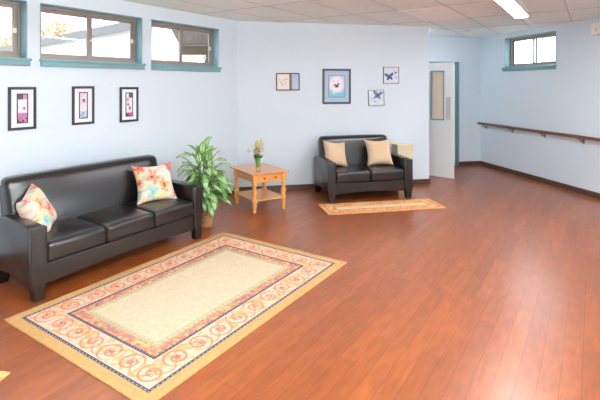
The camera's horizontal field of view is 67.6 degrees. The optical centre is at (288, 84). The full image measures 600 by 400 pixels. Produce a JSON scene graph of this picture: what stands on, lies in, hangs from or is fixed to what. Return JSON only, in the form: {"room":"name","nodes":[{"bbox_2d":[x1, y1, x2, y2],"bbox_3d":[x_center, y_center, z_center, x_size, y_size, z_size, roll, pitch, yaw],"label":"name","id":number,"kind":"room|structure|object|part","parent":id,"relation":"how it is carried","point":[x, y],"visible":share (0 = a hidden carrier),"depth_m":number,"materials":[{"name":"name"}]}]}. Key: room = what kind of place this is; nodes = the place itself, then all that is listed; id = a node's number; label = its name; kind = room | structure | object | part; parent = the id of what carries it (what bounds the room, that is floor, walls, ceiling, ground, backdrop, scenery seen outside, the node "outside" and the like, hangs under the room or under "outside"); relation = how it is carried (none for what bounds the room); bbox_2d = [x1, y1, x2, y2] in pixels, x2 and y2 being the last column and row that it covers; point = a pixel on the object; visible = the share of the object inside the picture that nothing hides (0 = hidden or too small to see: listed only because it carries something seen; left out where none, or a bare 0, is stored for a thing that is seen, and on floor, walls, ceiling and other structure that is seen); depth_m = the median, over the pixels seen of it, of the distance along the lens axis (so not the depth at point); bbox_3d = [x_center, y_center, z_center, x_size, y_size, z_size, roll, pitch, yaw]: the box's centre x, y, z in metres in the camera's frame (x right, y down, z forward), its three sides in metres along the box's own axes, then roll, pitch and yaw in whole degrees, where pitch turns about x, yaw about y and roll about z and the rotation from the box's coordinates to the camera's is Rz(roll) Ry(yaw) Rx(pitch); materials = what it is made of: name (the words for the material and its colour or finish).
{"room":"care facility","nodes":[
{"label":"care facility","id":0,"kind":"room"},
{"bbox_2d":[0,0,237,215],"bbox_3d":[-3.301,0.350,3.567,0.200,2.700,8.583,0,0,34],"label":"wall","id":1,"kind":"structure","parent":0,"point":[178,110],"depth_m":5.38,"materials":[{"name":"blue paint"}]},
{"bbox_2d":[0,0,31,65],"bbox_3d":[-2.983,-0.507,3.966,0.207,0.645,1.281,0,0,34],"label":"window","id":2,"kind":"structure","parent":1,"relation":"in","point":[17,56],"depth_m":4.44,"materials":[{"name":"teal paint"}]},
{"bbox_3d":[-2.890,-0.542,4.218,0.018,0.495,0.620,0,0,34],"label":"sash","id":3,"kind":"part","parent":2,"relation":"part of","materials":[{"name":"brown metal"}]},
{"bbox_3d":[-3.049,-0.542,3.999,0.060,0.555,1.221,0,0,34],"label":"frame","id":4,"kind":"part","parent":2,"relation":"part of","materials":[{"name":"brown wood"}]},
{"bbox_3d":[-2.915,-0.222,3.920,0.042,0.074,1.281,0,0,34],"label":"sill","id":5,"kind":"part","parent":2,"relation":"part of","materials":[{"name":"teal paint"}]},
{"bbox_2d":[8,87,35,130],"bbox_3d":[-2.606,0.233,4.390,0.021,0.420,0.260,0,0,34],"label":"framed picture","id":6,"kind":"object","parent":1,"relation":"attached to","point":[21,100],"visible":1,"depth_m":4.38,"materials":[{"name":"white paper"}]},
{"bbox_3d":[-2.605,0.233,4.390,0.005,0.292,0.106,0,0,34],"label":"frame","id":7,"kind":"part","parent":6,"relation":"part of","materials":[{"name":"paper"}]},
{"bbox_2d":[18,95,26,121],"bbox_3d":[-2.606,0.233,4.390,0.002,0.270,0.084,0,0,34],"label":"artwork","id":8,"kind":"object","parent":6,"relation":"attached to","point":[22,99],"depth_m":4.39},
{"bbox_2d":[72,86,94,124],"bbox_3d":[-2.249,0.227,4.914,0.021,0.418,0.256,0,0,34],"label":"framed picture","id":9,"kind":"object","parent":1,"relation":"attached to","point":[83,97],"visible":1,"depth_m":4.91,"materials":[{"name":"grey paper"}]},
{"bbox_3d":[-2.248,0.227,4.914,0.005,0.290,0.102,0,0,34],"label":"frame","id":10,"kind":"part","parent":9,"relation":"part of","materials":[{"name":"paper"}]},
{"bbox_2d":[80,93,86,117],"bbox_3d":[-2.249,0.227,4.914,0.002,0.268,0.080,0,0,34],"label":"artwork","id":11,"kind":"object","parent":9,"relation":"attached to","point":[83,96],"depth_m":4.91},
{"bbox_2d":[39,3,145,69],"bbox_3d":[-2.214,-0.507,5.096,0.207,0.645,1.281,0,0,34],"label":"window","id":12,"kind":"structure","parent":1,"relation":"in","point":[48,60],"depth_m":5.11,"materials":[{"name":"teal paint"}]},
{"bbox_3d":[-2.445,-0.542,4.915,0.018,0.495,0.620,0,0,34],"label":"sash","id":13,"kind":"part","parent":12,"relation":"part of","materials":[{"name":"brown metal"}]},
{"bbox_3d":[-2.146,-0.222,5.050,0.042,0.074,1.281,0,0,34],"label":"sill","id":14,"kind":"part","parent":12,"relation":"part of","materials":[{"name":"teal paint"}]},
{"bbox_3d":[-2.121,-0.542,5.348,0.018,0.495,0.620,0,0,34],"label":"sash","id":15,"kind":"part","parent":12,"relation":"part of","materials":[{"name":"brown metal"}]},
{"bbox_2d":[120,87,138,122],"bbox_3d":[-1.919,0.239,5.399,0.021,0.418,0.257,0,0,34],"label":"framed picture","id":16,"kind":"object","parent":1,"relation":"attached to","point":[129,96],"visible":1,"depth_m":5.40,"materials":[{"name":"white paper"}]},
{"bbox_2d":[126,93,131,115],"bbox_3d":[-1.919,0.239,5.399,0.002,0.268,0.081,0,0,34],"label":"artwork","id":17,"kind":"object","parent":16,"relation":"attached to","point":[128,95],"depth_m":5.39},
{"bbox_3d":[-1.918,0.239,5.399,0.005,0.290,0.103,0,0,34],"label":"frame","id":18,"kind":"part","parent":16,"relation":"part of","materials":[{"name":"paper"}]},
{"bbox_2d":[151,19,221,71],"bbox_3d":[-1.440,-0.507,6.233,0.207,0.645,1.276,0,0,34],"label":"window","id":19,"kind":"structure","parent":1,"relation":"in","point":[212,65],"depth_m":6.30,"materials":[{"name":"teal paint"}]},
{"bbox_3d":[-1.671,-0.542,6.053,0.018,0.495,0.618,0,0,34],"label":"sash","id":20,"kind":"part","parent":19,"relation":"part of","materials":[{"name":"brown metal"}]},
{"bbox_3d":[-1.371,-0.222,6.187,0.042,0.074,1.276,0,0,34],"label":"sill","id":21,"kind":"part","parent":19,"relation":"part of","materials":[{"name":"teal paint"}]},
{"bbox_3d":[-1.348,-0.542,6.484,0.018,0.495,0.618,0,0,34],"label":"sash","id":22,"kind":"part","parent":19,"relation":"part of","materials":[{"name":"brown metal"}]},
{"bbox_2d":[0,165,599,399],"bbox_3d":[-0.360,1.760,2.749,11.705,0.120,11.934,0,0,-11],"label":"floor","id":23,"kind":"structure","parent":0,"point":[493,293],"depth_m":3.45,"materials":[{"name":"brown wood"}]},
{"bbox_2d":[0,371,9,380],"bbox_3d":[-2.236,1.695,2.375,1.100,0.008,0.700,0,0,9],"label":"area rug","id":24,"kind":"object","parent":23,"relation":"on","point":[3,374],"visible":1,"depth_m":2.62,"materials":[{"name":"beige fabric"}]},
{"bbox_2d":[0,155,201,302],"bbox_3d":[-1.802,1.259,4.452,0.813,0.882,1.838,0,0,34],"label":"leather sofa","id":25,"kind":"object","parent":23,"relation":"on","point":[100,218],"visible":0.91,"depth_m":4.18,"materials":[{"name":"black leather"}]},
{"bbox_3d":[-2.055,1.235,4.625,0.200,0.670,1.628,0,0,34],"label":"panel","id":26,"kind":"part","parent":25,"relation":"part of","materials":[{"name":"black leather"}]},
{"bbox_3d":[-2.457,1.630,3.862,0.104,0.140,0.095,0,0,34],"label":"leg","id":27,"kind":"part","parent":25,"relation":"part of","materials":[{"name":"black wood"}]},
{"bbox_3d":[-2.229,1.345,3.707,0.585,0.479,0.117,0,0,34],"label":"armrest","id":28,"kind":"part","parent":25,"relation":"part of","materials":[{"name":"black leather"}]},
{"bbox_2d":[16,183,56,231],"bbox_3d":[-2.184,1.110,3.901,0.252,0.446,0.479,0,0,-16],"label":"throw pillow","id":29,"kind":"object","parent":25,"relation":"on","point":[35,206],"visible":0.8,"depth_m":3.81,"materials":[{"name":"fabric"}]},
{"bbox_3d":[-1.983,1.630,3.540,0.080,0.140,0.095,0,0,34],"label":"leg","id":30,"kind":"part","parent":25,"relation":"part of","materials":[{"name":"black wood"}]},
{"bbox_3d":[-1.972,1.360,3.532,0.046,0.480,0.125,0,0,34],"label":"arm panel","id":31,"kind":"part","parent":25,"relation":"part of","materials":[{"name":"black leather"}]},
{"bbox_2d":[47,218,105,260],"bbox_3d":[-1.997,1.334,3.947,0.568,0.182,0.522,0,0,34],"label":"seat cushion","id":32,"kind":"object","parent":25,"relation":"on","point":[67,238],"depth_m":3.83,"materials":[{"name":"black leather"}]},
{"bbox_3d":[-2.001,1.128,4.583,0.280,0.620,1.642,0,0,34],"label":"backrest","id":33,"kind":"part","parent":25,"relation":"part of","materials":[{"name":"black leather"}]},
{"bbox_2d":[77,205,153,241],"bbox_3d":[-1.700,1.334,4.383,0.568,0.182,0.522,0,0,34],"label":"seat cushion","id":34,"kind":"object","parent":25,"relation":"on","point":[120,223],"depth_m":4.28,"materials":[{"name":"black leather"}]},
{"bbox_3d":[-1.506,1.510,4.251,0.048,0.164,1.592,0,0,34],"label":"rail","id":35,"kind":"part","parent":25,"relation":"part of","materials":[{"name":"black leather"}]},
{"bbox_2d":[131,162,176,204],"bbox_3d":[-1.464,1.075,4.897,0.450,0.390,0.259,0,0,-34],"label":"throw pillow","id":36,"kind":"object","parent":25,"relation":"on","point":[155,182],"visible":0.99,"depth_m":4.83,"materials":[{"name":"fabric"}]},
{"bbox_2d":[124,198,192,226],"bbox_3d":[-1.403,1.334,4.820,0.568,0.182,0.522,0,0,34],"label":"seat cushion","id":37,"kind":"object","parent":25,"relation":"on","point":[166,212],"depth_m":4.68,"materials":[{"name":"black leather"}]},
{"bbox_3d":[-1.265,1.345,5.123,0.585,0.479,0.117,0,0,34],"label":"armrest","id":38,"kind":"part","parent":25,"relation":"part of","materials":[{"name":"black leather"}]},
{"bbox_3d":[-1.019,1.630,4.956,0.080,0.140,0.095,0,0,34],"label":"leg","id":39,"kind":"part","parent":25,"relation":"part of","materials":[{"name":"black wood"}]},
{"bbox_3d":[-1.008,1.360,4.949,0.046,0.480,0.125,0,0,34],"label":"arm panel","id":40,"kind":"part","parent":25,"relation":"part of","materials":[{"name":"black leather"}]},
{"bbox_2d":[4,232,346,399],"bbox_3d":[-0.747,1.695,3.748,1.572,0.008,2.320,0,0,34],"label":"area rug","id":41,"kind":"object","parent":23,"relation":"on","point":[144,330],"visible":1,"depth_m":3.36,"materials":[{"name":"beige fabric"}]},
{"bbox_2d":[176,136,236,227],"bbox_3d":[-0.987,1.158,5.434,0.708,1.084,0.617,0,0,17],"label":"potted plant","id":42,"kind":"object","parent":23,"relation":"on","point":[210,199],"visible":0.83,"depth_m":5.31,"materials":[{"name":"green plant"}]},
{"bbox_3d":[-1.020,1.574,5.405,0.256,0.252,0.256,0,0,-11],"label":"basket pot","id":43,"kind":"part","parent":42,"relation":"part of","materials":[{"name":"brown wicker"}]},
{"bbox_2d":[230,163,288,213],"bbox_3d":[-0.414,1.435,6.274,0.565,0.530,0.715,0,0,-31],"label":"end table","id":44,"kind":"object","parent":23,"relation":"on","point":[267,173],"visible":0.98,"depth_m":6.12,"materials":[{"name":"brown wood"}]},
{"bbox_3d":[-0.739,1.446,6.388,0.077,0.507,0.077,0,0,-31],"label":"leg","id":45,"kind":"part","parent":44,"relation":"part of","materials":[{"name":"brown wood"}]},
{"bbox_3d":[-0.451,1.446,5.912,0.077,0.507,0.077,0,0,-31],"label":"leg","id":46,"kind":"part","parent":44,"relation":"part of","materials":[{"name":"brown wood"}]},
{"bbox_2d":[247,138,264,171],"bbox_3d":[-0.440,0.946,6.065,0.275,0.449,0.145,0,0,-18],"label":"flower vase","id":47,"kind":"object","parent":44,"relation":"on","point":[257,156],"visible":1,"depth_m":6.04,"materials":[{"name":"green glass"}]},
{"bbox_2d":[237,188,281,201],"bbox_3d":[-0.405,1.540,6.265,0.470,0.020,0.580,0,0,-31],"label":"shelf","id":48,"kind":"object","parent":44,"relation":"attached to","point":[263,194],"depth_m":6.19,"materials":[{"name":"brown wood"}]},
{"bbox_3d":[-0.259,1.248,6.022,0.370,0.085,0.019,0,0,-31],"label":"drawer","id":49,"kind":"part","parent":44,"relation":"part of","materials":[{"name":"brown wood"}]},
{"bbox_3d":[-0.071,1.446,6.142,0.077,0.507,0.077,0,0,-31],"label":"leg","id":50,"kind":"part","parent":44,"relation":"part of","materials":[{"name":"brown wood"}]},
{"bbox_2d":[314,134,412,202],"bbox_3d":[1.122,1.259,6.967,1.345,0.882,0.813,0,0,-14],"label":"leather loveseat","id":51,"kind":"object","parent":23,"relation":"on","point":[354,177],"visible":0.93,"depth_m":6.71,"materials":[{"name":"black leather"}]},
{"bbox_3d":[0.463,1.630,7.094,0.095,0.140,0.104,0,0,-14],"label":"leg","id":52,"kind":"part","parent":51,"relation":"part of","materials":[{"name":"black wood"}]},
{"bbox_3d":[0.537,1.345,6.792,0.117,0.479,0.655,0,0,-14],"label":"armrest","id":53,"kind":"part","parent":51,"relation":"part of","materials":[{"name":"black leather"}]},
{"bbox_3d":[0.616,1.630,6.469,0.095,0.140,0.080,0,0,-14],"label":"leg","id":54,"kind":"part","parent":51,"relation":"part of","materials":[{"name":"black wood"}]},
{"bbox_3d":[0.619,1.360,6.457,0.125,0.480,0.046,0,0,-14],"label":"arm panel","id":55,"kind":"part","parent":51,"relation":"part of","materials":[{"name":"black leather"}]},
{"bbox_2d":[323,140,346,165],"bbox_3d":[0.718,1.065,6.878,0.455,0.430,0.212,0,0,-28],"label":"throw pillow","id":56,"kind":"object","parent":51,"relation":"on","point":[335,152],"visible":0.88,"depth_m":6.82,"materials":[{"name":"beige fabric"}]},
{"bbox_3d":[1.061,1.128,7.198,1.149,0.620,0.280,0,0,-14],"label":"backrest","id":57,"kind":"part","parent":51,"relation":"part of","materials":[{"name":"black leather"}]},
{"bbox_2d":[336,165,370,182],"bbox_3d":[0.886,1.334,6.784,0.540,0.182,0.568,0,0,-14],"label":"seat cushion","id":58,"kind":"object","parent":51,"relation":"on","point":[349,173],"depth_m":6.54,"materials":[{"name":"black leather"}]},
{"bbox_3d":[1.207,1.510,6.620,1.099,0.164,0.048,0,0,-14],"label":"rail","id":59,"kind":"part","parent":51,"relation":"part of","materials":[{"name":"black leather"}]},
{"bbox_2d":[364,139,393,165],"bbox_3d":[1.408,1.060,6.994,0.437,0.410,0.218,0,0,-5],"label":"throw pillow","id":60,"kind":"object","parent":51,"relation":"on","point":[378,152],"visible":1,"depth_m":6.93,"materials":[{"name":"beige fabric"}]},
{"bbox_2d":[359,164,403,180],"bbox_3d":[1.416,1.334,6.913,0.540,0.182,0.568,0,0,-14],"label":"seat cushion","id":61,"kind":"object","parent":51,"relation":"on","point":[377,172],"depth_m":6.67,"materials":[{"name":"black leather"}]},
{"bbox_3d":[1.722,1.345,7.082,0.117,0.479,0.655,0,0,-14],"label":"armrest","id":62,"kind":"part","parent":51,"relation":"part of","materials":[{"name":"black leather"}]},
{"bbox_3d":[1.801,1.630,6.759,0.095,0.140,0.080,0,0,-14],"label":"leg","id":63,"kind":"part","parent":51,"relation":"part of","materials":[{"name":"black wood"}]},
{"bbox_3d":[1.804,1.360,6.746,0.125,0.480,0.046,0,0,-14],"label":"arm panel","id":64,"kind":"part","parent":51,"relation":"part of","materials":[{"name":"black leather"}]},
{"bbox_2d":[318,198,446,214],"bbox_3d":[1.299,1.695,6.248,1.690,0.008,0.500,0,0,-11],"label":"area rug","id":65,"kind":"object","parent":23,"relation":"on","point":[411,204],"visible":1,"depth_m":6.22,"materials":[{"name":"beige fabric"}]},
{"bbox_2d":[392,143,413,159],"bbox_3d":[1.891,1.340,7.411,0.296,0.720,0.216,0,0,-11],"label":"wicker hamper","id":66,"kind":"object","parent":23,"relation":"on","point":[404,149],"visible":0.32,"depth_m":7.33,"materials":[{"name":"beige wicker"}]},
{"bbox_3d":[1.891,0.995,7.411,0.296,0.030,0.216,0,0,-11],"label":"lid","id":67,"kind":"part","parent":66,"relation":"part of","materials":[{"name":"beige wicker"}]},
{"bbox_2d":[238,21,428,188],"bbox_3d":[0.783,0.350,7.474,3.276,2.700,0.200,0,0,-11],"label":"wall","id":68,"kind":"structure","parent":0,"point":[290,123],"depth_m":7.31,"materials":[{"name":"blue paint"}]},
{"bbox_2d":[276,73,299,90],"bbox_3d":[-0.011,-0.046,7.204,0.389,0.287,0.021,0,0,-11],"label":"framed picture","id":69,"kind":"object","parent":68,"relation":"attached to","point":[284,81],"visible":1,"depth_m":7.20,"materials":[{"name":"grey"}]},
{"bbox_2d":[239,179,429,190],"bbox_3d":[0.822,1.657,7.370,3.265,0.085,0.018,0,0,-11],"label":"baseboard","id":70,"kind":"structure","parent":68,"relation":"attached to","point":[415,181],"depth_m":7.23,"materials":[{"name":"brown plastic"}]},
{"bbox_2d":[322,69,350,103],"bbox_3d":[0.791,0.029,7.362,0.483,0.577,0.021,0,0,-11],"label":"framed picture","id":71,"kind":"object","parent":68,"relation":"attached to","point":[336,83],"visible":1,"depth_m":7.36,"materials":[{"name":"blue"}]},
{"bbox_2d":[329,76,344,96],"bbox_3d":[0.791,0.029,7.362,0.269,0.343,0.002,0,0,-11],"label":"artwork","id":72,"kind":"object","parent":71,"relation":"attached to","point":[336,83],"depth_m":7.36},
{"bbox_2d":[368,90,383,105],"bbox_3d":[1.464,0.221,7.495,0.288,0.272,0.021,0,0,-11],"label":"framed picture","id":73,"kind":"object","parent":68,"relation":"attached to","point":[375,97],"visible":1,"depth_m":7.49,"materials":[{"name":"grey paper"}]},
{"bbox_2d":[383,67,398,83],"bbox_3d":[1.726,-0.157,7.546,0.279,0.277,0.021,0,0,-11],"label":"framed picture","id":74,"kind":"object","parent":68,"relation":"attached to","point":[390,74],"visible":1,"depth_m":7.54,"materials":[{"name":"grey paper"}]},
{"bbox_2d":[122,0,599,36],"bbox_3d":[-0.360,-1.060,2.749,11.705,0.120,11.934,0,0,-11],"label":"ceiling","id":75,"kind":"structure","parent":0,"point":[489,9],"depth_m":6.22,"materials":[{"name":"tile"}]},
{"bbox_2d":[178,0,599,36],"bbox_3d":[-0.373,-1.000,2.746,11.321,0.008,11.502,0,0,-11],"label":"trim","id":76,"kind":"structure","parent":75,"relation":"attached to","point":[178,0],"depth_m":6.20,"materials":[{"name":"silver metal"}]},
{"bbox_2d":[399,6,466,21],"bbox_3d":[2.077,-0.993,6.359,0.610,0.010,1.220,0,0,34],"label":"ceiling panel","id":77,"kind":"object","parent":75,"relation":"attached to","point":[439,13],"visible":1,"depth_m":6.23,"materials":[{"name":"white"}]},
{"bbox_2d":[494,0,528,17],"bbox_3d":[2.505,-0.954,5.130,0.180,0.085,2.424,0,0,34],"label":"ceiling light","id":78,"kind":"object","parent":75,"relation":"attached to","point":[515,8],"visible":1,"depth_m":5.45,"materials":[{"name":"white plastic"}]},
{"bbox_2d":[429,36,480,161],"bbox_3d":[2.563,0.350,9.306,3.431,2.700,0.200,0,0,-11],"label":"wall","id":79,"kind":"structure","parent":0,"point":[466,51],"depth_m":9.44,"materials":[{"name":"blue paint"}]},
{"bbox_2d":[429,62,458,165],"bbox_3d":[3.091,0.613,9.392,0.930,2.175,0.236,0,0,-11],"label":"door frame","id":80,"kind":"structure","parent":79,"relation":"in","point":[456,64],"depth_m":9.38,"materials":[{"name":"teal paint"}]},
{"bbox_2d":[459,161,479,165],"bbox_3d":[3.820,1.657,9.443,0.511,0.085,0.018,0,0,-11],"label":"baseboard","id":81,"kind":"structure","parent":79,"relation":"attached to","point":[463,163],"depth_m":9.44,"materials":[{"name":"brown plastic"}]},
{"bbox_2d":[481,17,599,192],"bbox_3d":[5.283,0.350,3.863,0.200,2.700,11.534,0,0,-11],"label":"wall","id":82,"kind":"structure","parent":0,"point":[565,98],"depth_m":7.63,"materials":[{"name":"blue paint"}]},
{"bbox_2d":[502,31,555,70],"bbox_3d":[4.400,-0.580,8.141,0.207,0.640,1.330,0,0,-11],"label":"window","id":83,"kind":"structure","parent":82,"relation":"in","point":[510,65],"depth_m":8.21,"materials":[{"name":"teal paint"}]},
{"bbox_3d":[4.437,-0.615,8.418,0.018,0.490,0.640,0,0,-11],"label":"sash","id":84,"kind":"part","parent":83,"relation":"part of","materials":[{"name":"white metal"}]},
{"bbox_3d":[4.319,-0.297,8.125,0.042,0.074,1.330,0,0,-11],"label":"sill","id":85,"kind":"part","parent":83,"relation":"part of","materials":[{"name":"teal paint"}]},
{"bbox_3d":[4.521,-0.615,7.864,0.018,0.490,0.640,0,0,-11],"label":"sash","id":86,"kind":"part","parent":83,"relation":"part of","materials":[{"name":"white metal"}]},
{"bbox_2d":[478,122,599,143],"bbox_3d":[4.996,0.850,4.553,0.095,0.131,10.000,0,0,-11],"label":"handrail","id":87,"kind":"object","parent":82,"relation":"attached to","point":[541,132],"visible":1,"depth_m":7.66,"materials":[{"name":"brown wood"}]},
{"bbox_2d":[480,161,599,198],"bbox_3d":[5.178,1.657,3.835,0.018,0.085,11.521,0,0,-11],"label":"baseboard","id":88,"kind":"structure","parent":82,"relation":"attached to","point":[511,171],"depth_m":7.71,"materials":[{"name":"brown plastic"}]},
{"bbox_2d":[591,22,599,34],"bbox_3d":[4.580,-0.830,6.571,0.129,0.170,0.300,0,0,-11],"label":"emergency light","id":89,"kind":"object","parent":82,"relation":"attached to","point":[595,27],"visible":1,"depth_m":6.62,"materials":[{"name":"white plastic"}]},
{"bbox_3d":[2.152,0.350,8.484,0.200,2.700,1.253,0,0,-11],"label":"wall","id":90,"kind":"structure","parent":0,"visible":0},
{"bbox_3d":[2.196,0.625,8.334,0.228,2.150,0.920,0,0,-11],"label":"door","id":91,"kind":"structure","parent":90,"relation":"in","visible":0},
{"bbox_2d":[429,62,453,178],"bbox_3d":[2.603,0.644,8.413,1.004,2.095,0.162,0,0,43],"label":"door","id":92,"kind":"structure","parent":91,"relation":"attached to","point":[441,75],"depth_m":8.21,"materials":[{"name":"white paint"}]},
{"bbox_3d":[2.755,0.197,8.273,0.260,0.910,0.060,0,0,43],"label":"vision frame","id":93,"kind":"part","parent":92,"relation":"part of","materials":[{"name":"teal paint"}]},
{"bbox_3d":[2.759,0.197,8.269,0.215,0.854,0.008,0,0,43],"label":"vision pane","id":94,"kind":"part","parent":92,"relation":"part of","materials":[{"name":"beige glass"}]},
{"bbox_3d":[2.874,0.427,8.093,0.080,0.410,0.059,0,0,43],"label":"handle","id":95,"kind":"part","parent":92,"relation":"part of","materials":[{"name":"grey metal"}]},
{"label":"outside","id":96,"kind":"structure","parent":0,"visible":0},
{"bbox_3d":[-2.903,2.100,14.716,120.000,0.200,110.000,0,0,-11],"label":"ground","id":97,"kind":"structure","parent":96,"visible":0},
{"bbox_2d":[0,35,11,46],"bbox_3d":[-19.089,-0.672,30.069,2.883,5.364,2.872,0,0,-11],"label":"autumn tree","id":98,"kind":"object","parent":97,"relation":"on","point":[2,43],"visible":0.16,"depth_m":29.75,"materials":[{"name":"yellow plant"}]},
{"bbox_2d":[41,18,80,38],"bbox_3d":[-15.563,-1.224,30.203,3.211,6.463,3.231,0,0,-11],"label":"autumn tree","id":99,"kind":"object","parent":97,"relation":"on","point":[57,29],"visible":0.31,"depth_m":29.75,"materials":[{"name":"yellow plant"}]},
{"bbox_2d":[0,22,202,61],"bbox_3d":[-9.886,-0.150,20.398,18.893,4.300,3.499,0,0,44],"label":"neighbouring wing","id":100,"kind":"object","parent":97,"relation":"on","point":[112,40],"visible":0.21,"depth_m":14.35},
{"bbox_2d":[172,30,207,62],"bbox_3d":[-0.205,0.390,9.821,4.500,3.220,5.650,0,0,-11],"label":"covered porch","id":101,"kind":"object","parent":97,"relation":"on","point":[190,39],"visible":0.06,"depth_m":11.56,"materials":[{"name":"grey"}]},
{"bbox_3d":[-2.247,0.601,12.216,0.200,2.799,0.160,0,0,-11],"label":"post","id":102,"kind":"part","parent":101,"relation":"part of","materials":[{"name":"white"}]},
{"bbox_2d":[540,36,554,61],"bbox_3d":[13.878,-0.600,16.192,6.300,5.200,7.200,0,0,-11],"label":"house","id":103,"kind":"structure","parent":97,"relation":"on","point":[547,45],"depth_m":18.42,"materials":[{"name":"white paint"}]}
]}

